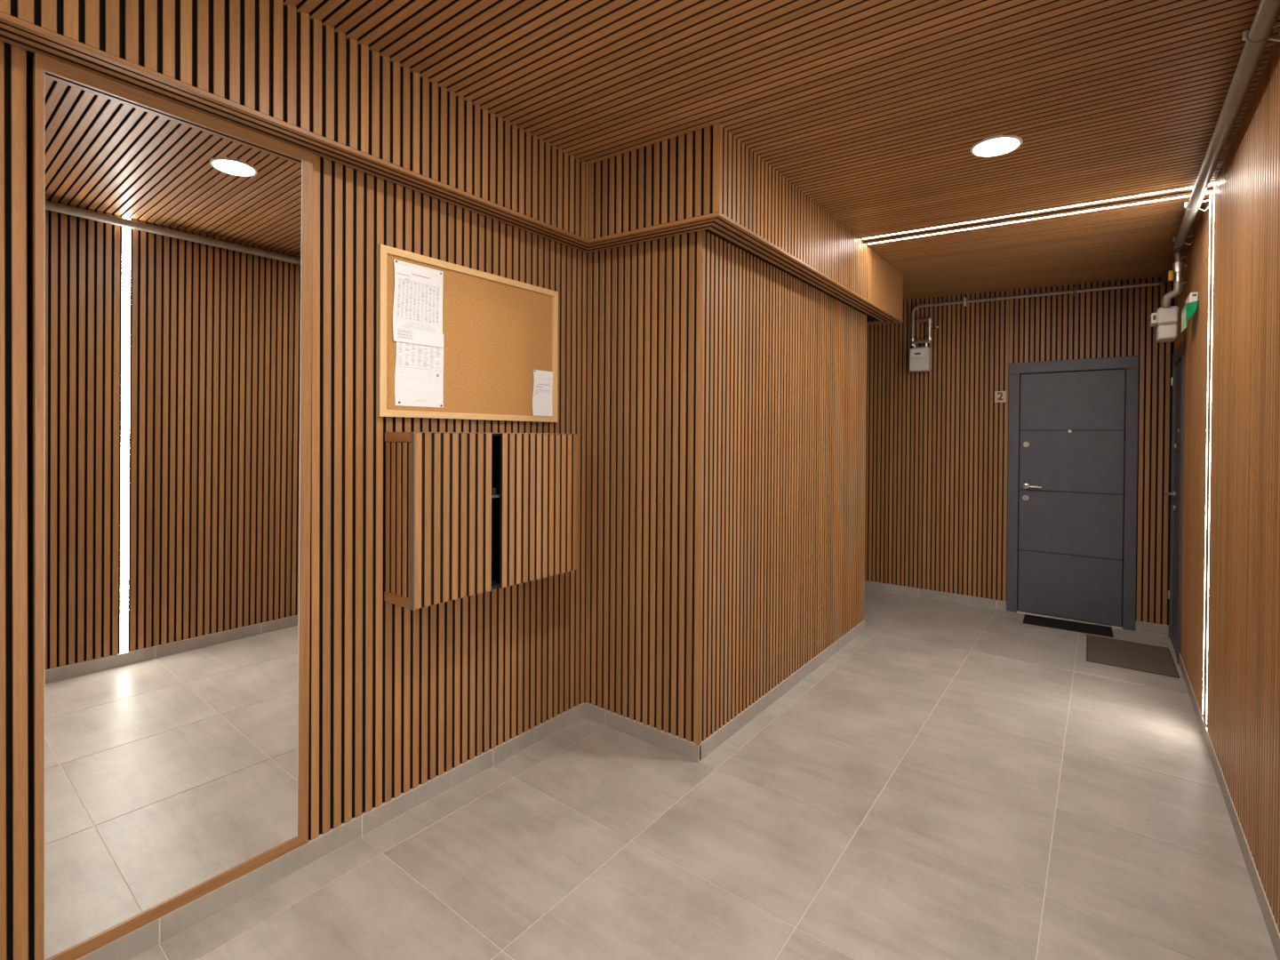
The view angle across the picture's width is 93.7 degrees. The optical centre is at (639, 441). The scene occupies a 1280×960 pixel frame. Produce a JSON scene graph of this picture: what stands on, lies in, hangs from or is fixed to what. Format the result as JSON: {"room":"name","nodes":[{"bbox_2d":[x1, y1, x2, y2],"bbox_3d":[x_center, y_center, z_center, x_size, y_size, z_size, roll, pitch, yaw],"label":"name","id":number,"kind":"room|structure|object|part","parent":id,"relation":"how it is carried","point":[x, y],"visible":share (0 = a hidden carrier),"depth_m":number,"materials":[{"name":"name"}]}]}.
{"room":"apartment building hallway","nodes":[
{"label":"apartment building hallway","id":0,"kind":"room"},
{"bbox_2d":[0,40,587,959],"bbox_3d":[-2.320,0.035,0.682,0.200,3.050,6.442,1,1,38],"label":"wall","id":1,"kind":"structure","parent":0,"point":[400,698],"depth_m":2.19,"materials":[{"name":"brown wood"}]},
{"bbox_2d":[32,52,312,959],"bbox_3d":[-1.339,0.202,1.790,0.060,2.353,0.666,1,1,38],"label":"wall mirror","id":2,"kind":"object","parent":1,"relation":"attached to","point":[172,243],"visible":1,"depth_m":1.72,"materials":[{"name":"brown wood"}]},
{"bbox_3d":[-1.537,0.203,1.534,0.060,2.353,0.016,1,1,38],"label":"frame","id":3,"kind":"part","parent":2,"relation":"part of","materials":[{"name":"brown wood"}]},
{"bbox_3d":[-1.320,-0.956,1.772,0.032,0.036,0.666,1,1,38],"label":"frame","id":4,"kind":"part","parent":2,"relation":"part of","materials":[{"name":"brown wood"}]},
{"bbox_3d":[-1.357,1.361,1.809,0.032,0.034,0.666,1,1,38],"label":"frame","id":5,"kind":"part","parent":2,"relation":"part of","materials":[{"name":"brown wood"}]},
{"bbox_3d":[-1.145,0.201,2.041,0.060,2.353,0.032,1,1,38],"label":"frame","id":6,"kind":"part","parent":2,"relation":"part of","materials":[{"name":"brown wood"}]},
{"bbox_2d":[76,702,584,959],"bbox_3d":[-2.261,1.423,0.628,0.019,0.077,6.419,1,1,38],"label":"baseboard","id":7,"kind":"structure","parent":1,"relation":"attached to","point":[154,933],"depth_m":2.07,"materials":[{"name":"tile"}]},
{"bbox_2d":[376,243,558,422],"bbox_3d":[-0.693,-0.415,2.598,0.020,0.640,0.916,1,1,38],"label":"cork board","id":8,"kind":"object","parent":1,"relation":"attached to","point":[497,330],"visible":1,"depth_m":2.60,"materials":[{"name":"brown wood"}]},
{"bbox_3d":[-0.965,-0.414,2.245,0.020,0.640,0.026,1,1,38],"label":"frame","id":9,"kind":"part","parent":8,"relation":"part of","materials":[{"name":"brown wood"}]},
{"bbox_2d":[392,258,443,347],"bbox_3d":[-0.869,-0.538,2.359,0.005,0.310,0.217,1,1,38],"label":"notice sheet","id":10,"kind":"object","parent":8,"relation":"attached to","point":[418,294],"visible":1,"depth_m":2.36,"materials":[{"name":"paper"}]},
{"bbox_2d":[396,272,439,339],"bbox_3d":[-0.867,-0.526,2.361,0.004,0.255,0.191,1,1,38],"label":"print","id":11,"kind":"object","parent":10,"relation":"attached to","point":[417,293],"depth_m":2.36,"materials":[{"name":"grey paper"}]},
{"bbox_2d":[394,334,443,407],"bbox_3d":[-0.868,-0.289,2.370,0.003,0.301,0.214,1,1,38],"label":"notice sheet","id":12,"kind":"object","parent":8,"relation":"attached to","point":[419,373],"visible":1,"depth_m":2.37,"materials":[{"name":"paper"}]},
{"bbox_2d":[397,342,439,395],"bbox_3d":[-0.868,-0.298,2.369,0.002,0.223,0.192,1,1,38],"label":"print","id":13,"kind":"object","parent":12,"relation":"attached to","point":[418,365],"depth_m":2.36,"materials":[{"name":"grey paper"}]},
{"bbox_2d":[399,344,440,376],"bbox_3d":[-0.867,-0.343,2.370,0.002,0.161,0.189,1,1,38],"label":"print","id":14,"kind":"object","parent":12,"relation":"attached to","point":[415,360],"depth_m":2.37,"materials":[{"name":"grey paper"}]},
{"bbox_3d":[-0.695,-0.108,2.600,0.020,0.026,0.916,1,1,38],"label":"frame","id":15,"kind":"part","parent":8,"relation":"part of","materials":[{"name":"brown wood"}]},
{"bbox_3d":[-0.691,-0.723,2.595,0.020,0.026,0.916,1,1,38],"label":"frame","id":16,"kind":"part","parent":8,"relation":"part of","materials":[{"name":"brown wood"}]},
{"bbox_2d":[532,369,552,415],"bbox_3d":[-0.467,-0.233,2.887,0.005,0.217,0.130,1,1,38],"label":"slip","id":17,"kind":"object","parent":8,"relation":"attached to","point":[542,404],"visible":1,"depth_m":2.89,"materials":[{"name":"paper"}]},
{"bbox_3d":[-0.421,-0.417,2.950,0.020,0.640,0.026,1,1,38],"label":"frame","id":18,"kind":"part","parent":8,"relation":"part of","materials":[{"name":"brown wood"}]},
{"bbox_2d":[384,432,577,610],"bbox_3d":[-0.631,0.283,2.543,0.201,0.642,0.843,1,1,38],"label":"upper cabinet","id":19,"kind":"object","parent":1,"relation":"attached to","point":[468,514],"visible":1,"depth_m":2.35,"materials":[{"name":"brown wood"}]},
{"bbox_3d":[-0.889,0.587,2.218,0.193,0.036,0.010,1,1,38],"label":"cheek rail","id":20,"kind":"part","parent":19,"relation":"part of","materials":[{"name":"brown wood"}]},
{"bbox_3d":[-0.886,-0.018,2.213,0.193,0.036,0.010,1,1,38],"label":"cheek rail","id":21,"kind":"part","parent":19,"relation":"part of","materials":[{"name":"brown wood"}]},
{"bbox_3d":[-0.715,0.285,2.295,0.008,0.638,0.335,1,1,38],"label":"door","id":22,"kind":"part","parent":19,"relation":"part of","materials":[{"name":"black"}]},
{"bbox_2d":[491,490,499,497],"bbox_3d":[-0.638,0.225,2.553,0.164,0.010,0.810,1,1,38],"label":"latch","id":23,"kind":"object","parent":19,"relation":"attached to","point":[494,493],"depth_m":2.48,"materials":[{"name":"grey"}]},
{"bbox_3d":[-0.441,0.284,2.649,0.008,0.638,0.440,1,1,38],"label":"door","id":24,"kind":"part","parent":19,"relation":"part of","materials":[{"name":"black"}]},
{"bbox_2d":[584,702,701,762],"bbox_3d":[-0.007,1.418,2.953,0.709,0.077,0.019,1,1,38],"label":"baseboard","id":25,"kind":"structure","parent":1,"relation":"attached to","point":[682,747],"depth_m":2.92,"materials":[{"name":"tile"}]},
{"bbox_2d":[0,0,903,325],"bbox_3d":[-1.587,-1.221,1.828,2.228,0.548,9.158,1,1,38],"label":"bulkhead","id":26,"kind":"structure","parent":0,"point":[268,68],"depth_m":2.25,"materials":[{"name":"brown wood"}]},
{"bbox_3d":[-2.171,-0.973,0.469,0.020,0.014,6.292,1,1,38],"label":"edge trim","id":27,"kind":"part","parent":26,"relation":"part of","materials":[{"name":"brown wood"}]},
{"bbox_3d":[0.037,-0.965,2.726,0.752,0.041,0.020,1,1,38],"label":"edge trim","id":28,"kind":"part","parent":26,"relation":"part of","materials":[{"name":"brown wood"}]},
{"bbox_3d":[1.203,-0.951,3.636,0.020,0.014,2.886,1,1,38],"label":"edge trim","id":29,"kind":"part","parent":26,"relation":"part of","materials":[{"name":"brown wood"}]},
{"bbox_3d":[1.564,-1.143,4.099,0.012,0.362,0.075,1,1,38],"label":"plain panel","id":30,"kind":"part","parent":26,"relation":"part of","materials":[{"name":"brown wood"}]},
{"bbox_3d":[1.836,-1.145,4.452,0.012,0.362,0.812,1,1,38],"label":"plain panel","id":31,"kind":"part","parent":26,"relation":"part of","materials":[{"name":"brown wood"}]},
{"bbox_2d":[131,588,1277,959],"bbox_3d":[-0.642,1.522,1.722,3.909,0.120,10.132,1,1,38],"label":"floor","id":32,"kind":"structure","parent":0,"point":[956,780],"depth_m":2.21,"materials":[{"name":"tile"}]},
{"bbox_2d":[1022,614,1113,637],"bbox_3d":[3.393,1.457,4.771,0.575,0.010,0.285,1,1,36],"label":"doormat","id":33,"kind":"object","parent":32,"relation":"on","point":[1032,620],"visible":1,"depth_m":4.75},
{"bbox_2d":[1086,634,1179,678],"bbox_3d":[3.367,1.463,4.133,0.468,0.009,0.660,1,1,37],"label":"doormat","id":34,"kind":"object","parent":32,"relation":"on","point":[1121,653],"visible":1,"depth_m":4.09,"materials":[{"name":"grey fabric"}]},
{"bbox_2d":[584,230,866,744],"bbox_3d":[0.199,0.021,4.300,2.054,3.050,2.403,1,1,38],"label":"wall column","id":35,"kind":"structure","parent":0,"point":[726,391],"depth_m":3.03,"materials":[{"name":"brown wood"}]},
{"bbox_2d":[698,619,864,760],"bbox_3d":[0.997,1.418,3.688,0.019,0.077,2.403,1,1,38],"label":"baseboard","id":36,"kind":"structure","parent":35,"relation":"attached to","point":[732,727],"depth_m":3.33,"materials":[{"name":"tile"}]},
{"bbox_2d":[283,0,1279,299],"bbox_3d":[-0.583,-1.433,1.667,4.409,0.352,10.532,1,1,38],"label":"ceiling","id":37,"kind":"structure","parent":0,"point":[875,110],"depth_m":2.24,"materials":[{"name":"brown wood"}]},
{"bbox_2d":[969,134,1023,157],"bbox_3d":[1.542,-1.281,2.599,0.196,0.019,0.196,1,1,38],"label":"recessed light","id":38,"kind":"object","parent":37,"relation":"in","point":[999,145],"visible":1,"depth_m":2.59,"materials":[{"name":"white plastic"}]},
{"bbox_2d":[973,137,1018,155],"bbox_3d":[1.542,-1.278,2.599,0.169,0.006,0.169,1,1,38],"label":"diffuser","id":39,"kind":"object","parent":38,"relation":"attached to","point":[988,146],"depth_m":2.60,"materials":[{"name":"white plastic"}]},
{"bbox_2d":[861,183,1214,239],"bbox_3d":[2.113,-1.291,3.412,1.672,0.074,0.019,1,1,38],"label":"ceiling light line","id":40,"kind":"object","parent":37,"relation":"attached to","point":[1210,183],"visible":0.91,"depth_m":3.32,"materials":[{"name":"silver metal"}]},
{"bbox_2d":[868,191,1210,244],"bbox_3d":[2.191,-1.292,3.512,1.672,0.074,0.019,1,1,38],"label":"ceiling light line","id":41,"kind":"object","parent":37,"relation":"attached to","point":[1208,192],"visible":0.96,"depth_m":3.42,"materials":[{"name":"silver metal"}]},
{"bbox_2d":[864,275,1174,639],"bbox_3d":[2.533,0.023,5.793,3.921,3.050,0.200,1,1,38],"label":"wall","id":42,"kind":"structure","parent":0,"point":[936,489],"depth_m":5.32,"materials":[{"name":"brown wood"}]},
{"bbox_2d":[909,343,931,372],"bbox_3d":[2.582,-0.783,5.527,0.168,0.268,0.132,1,1,38],"label":"gas meter","id":43,"kind":"object","parent":42,"relation":"attached to","point":[920,358],"visible":1,"depth_m":5.48,"materials":[{"name":"grey metal"}]},
{"bbox_3d":[2.538,-0.813,5.484,0.126,0.072,0.008,1,1,38],"label":"dial plate","id":44,"kind":"part","parent":43,"relation":"part of","materials":[{"name":"white plastic"}]},
{"bbox_2d":[994,391,1006,402],"bbox_3d":[3.124,-0.390,5.202,0.084,0.098,0.009,1,1,38],"label":"number plate","id":45,"kind":"object","parent":42,"relation":"attached to","point":[1000,396],"visible":1,"depth_m":5.20,"materials":[{"name":"beige"}]},
{"bbox_2d":[864,580,1168,635],"bbox_3d":[2.461,1.410,5.735,3.906,0.077,0.019,1,1,38],"label":"baseboard","id":46,"kind":"structure","parent":42,"relation":"attached to","point":[1140,626],"depth_m":5.42,"materials":[{"name":"tile"}]},
{"bbox_2d":[910,281,1160,345],"bbox_3d":[3.228,-1.080,5.066,1.768,0.388,0.095,1,1,38],"label":"pipe","id":47,"kind":"object","parent":42,"relation":"attached to","point":[965,300],"visible":1,"depth_m":5.22,"materials":[{"name":"silver metal"}]},
{"bbox_2d":[1006,355,1138,631],"bbox_3d":[3.507,0.397,4.906,0.859,2.131,0.103,1,1,38],"label":"door","id":48,"kind":"structure","parent":42,"relation":"in","point":[1068,437],"depth_m":4.89,"materials":[{"name":"metal"}]},
{"bbox_3d":[3.207,0.439,5.156,0.079,2.039,0.044,1,1,38],"label":"frame post","id":49,"kind":"part","parent":48,"relation":"part of","materials":[{"name":"metal"}]},
{"bbox_3d":[3.298,0.377,5.036,0.125,0.020,0.053,1,1,38],"label":"lever","id":50,"kind":"part","parent":48,"relation":"part of","materials":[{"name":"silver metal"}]},
{"bbox_3d":[3.511,1.188,4.922,0.692,0.516,0.010,1,1,38],"label":"panel","id":51,"kind":"part","parent":48,"relation":"part of","materials":[{"name":"metal"}]},
{"bbox_3d":[3.515,0.669,4.918,0.692,0.510,0.010,1,1,38],"label":"panel","id":52,"kind":"part","parent":48,"relation":"part of","materials":[{"name":"metal"}]},
{"bbox_3d":[3.518,0.160,4.914,0.692,0.500,0.010,1,1,38],"label":"panel","id":53,"kind":"part","parent":48,"relation":"part of","materials":[{"name":"metal"}]},
{"bbox_3d":[3.521,-0.333,4.910,0.692,0.474,0.010,1,1,38],"label":"panel","id":54,"kind":"part","parent":48,"relation":"part of","materials":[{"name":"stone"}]},
{"bbox_3d":[3.825,0.447,4.678,0.076,2.039,0.044,1,1,38],"label":"frame post","id":55,"kind":"part","parent":48,"relation":"part of","materials":[{"name":"metal"}]},
{"bbox_2d":[1149,312,1157,326],"bbox_3d":[3.307,-0.786,3.863,0.032,0.066,0.138,1,1,38],"label":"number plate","id":56,"kind":"structure","parent":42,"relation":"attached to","point":[1153,323],"depth_m":3.81,"materials":[{"name":"white plastic"}]},
{"bbox_2d":[1171,32,1279,932],"bbox_3d":[1.092,0.059,0.500,0.300,3.050,10.337,1,1,38],"label":"wall","id":57,"kind":"structure","parent":0,"point":[1244,725],"depth_m":2.25,"materials":[{"name":"brown wood"}]},
{"bbox_2d":[1164,342,1184,663],"bbox_3d":[3.783,0.407,4.231,0.103,2.125,0.710,1,1,38],"label":"door","id":58,"kind":"structure","parent":57,"relation":"in","point":[1177,381],"depth_m":4.30,"materials":[{"name":"metal"}]},
{"bbox_3d":[3.885,0.386,4.404,0.053,0.020,0.125,1,1,38],"label":"lever","id":59,"kind":"part","parent":58,"relation":"part of","materials":[{"name":"silver metal"}]},
{"bbox_3d":[3.996,0.449,4.484,0.044,2.040,0.050,1,1,38],"label":"frame post","id":60,"kind":"part","parent":58,"relation":"part of","materials":[{"name":"metal"}]},
{"bbox_3d":[3.788,1.195,4.229,0.010,0.516,0.598,1,1,38],"label":"panel","id":61,"kind":"part","parent":58,"relation":"part of","materials":[{"name":"metal"}]},
{"bbox_3d":[3.792,0.677,4.225,0.010,0.510,0.598,1,1,38],"label":"panel","id":62,"kind":"part","parent":58,"relation":"part of","materials":[{"name":"metal"}]},
{"bbox_3d":[3.795,0.167,4.221,0.010,0.500,0.598,1,1,38],"label":"panel","id":63,"kind":"part","parent":58,"relation":"part of","materials":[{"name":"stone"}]},
{"bbox_3d":[3.798,-0.326,4.217,0.010,0.476,0.598,1,1,38],"label":"panel","id":64,"kind":"part","parent":58,"relation":"part of","materials":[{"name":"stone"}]},
{"bbox_3d":[3.592,0.451,3.962,0.044,2.040,0.050,1,1,38],"label":"frame post","id":65,"kind":"part","parent":58,"relation":"part of","materials":[{"name":"metal"}]},
{"bbox_2d":[1181,291,1199,333],"bbox_3d":[3.152,-0.741,3.437,0.052,0.190,0.302,1,1,38],"label":"exit sign","id":66,"kind":"object","parent":57,"relation":"attached to","point":[1192,300],"visible":1,"depth_m":3.37,"materials":[{"name":"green plastic"}]},
{"bbox_3d":[3.158,-0.713,3.481,0.003,0.134,0.225,1,1,37],"label":"green plate","id":67,"kind":"part","parent":66,"relation":"part of","materials":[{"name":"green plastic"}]},
{"bbox_3d":[3.083,-0.729,3.349,0.004,0.102,0.087,0,0,7],"label":"green plate","id":68,"kind":"part","parent":66,"relation":"part of","materials":[{"name":"green plastic"}]},
{"bbox_2d":[1202,193,1210,714],"bbox_3d":[2.849,0.066,3.008,0.012,2.620,0.019,1,1,38],"label":"wall light line","id":69,"kind":"object","parent":57,"relation":"attached to","point":[1210,194],"visible":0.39,"depth_m":3.01,"materials":[{"name":"white plastic"}]},
{"bbox_2d":[1206,184,1215,725],"bbox_3d":[2.771,0.067,2.907,0.012,2.620,0.019,1,1,38],"label":"wall light line","id":70,"kind":"object","parent":57,"relation":"attached to","point":[1214,184],"visible":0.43,"depth_m":2.91,"materials":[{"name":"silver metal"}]},
{"bbox_2d":[1158,0,1279,307],"bbox_3d":[0.863,-1.023,0.540,0.126,0.388,10.076,1,1,38],"label":"gas pipe","id":71,"kind":"object","parent":57,"relation":"attached to","point":[1256,39],"visible":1,"depth_m":2.21,"materials":[{"name":"grey metal"}]},
{"bbox_2d":[1149,305,1178,342],"bbox_3d":[3.353,-0.748,3.845,0.132,0.200,0.190,1,1,38],"label":"gas meter","id":72,"kind":"object","parent":71,"relation":"hanging from","point":[1165,320],"visible":1,"depth_m":3.77,"materials":[{"name":"white metal"}]},
{"bbox_3d":[3.366,-0.693,3.836,0.095,0.090,0.184,1,1,38],"label":"casing","id":73,"kind":"part","parent":72,"relation":"part of","materials":[{"name":"grey metal"}]},
{"bbox_3d":[3.366,-0.796,3.835,0.100,0.104,0.190,1,1,38],"label":"casing","id":74,"kind":"part","parent":72,"relation":"part of","materials":[{"name":"grey metal"}]},
{"bbox_3d":[3.290,-1.028,3.717,0.026,0.062,0.032,1,1,38],"label":"valve handle","id":75,"kind":"part","parent":71,"relation":"part of","materials":[{"name":"orange metal"}]},
{"bbox_3d":[1.837,-1.161,1.726,0.040,0.025,0.010,1,1,44],"label":"clip arm","id":76,"kind":"part","parent":71,"relation":"part of","materials":[{"name":"grey metal"}]},
{"bbox_2d":[1178,653,1279,959],"bbox_3d":[0.687,1.445,0.233,0.019,0.077,9.401,1,1,38],"label":"baseboard","id":77,"kind":"structure","parent":57,"relation":"attached to","point":[1271,925],"depth_m":2.20,"materials":[{"name":"tile"}]}
]}

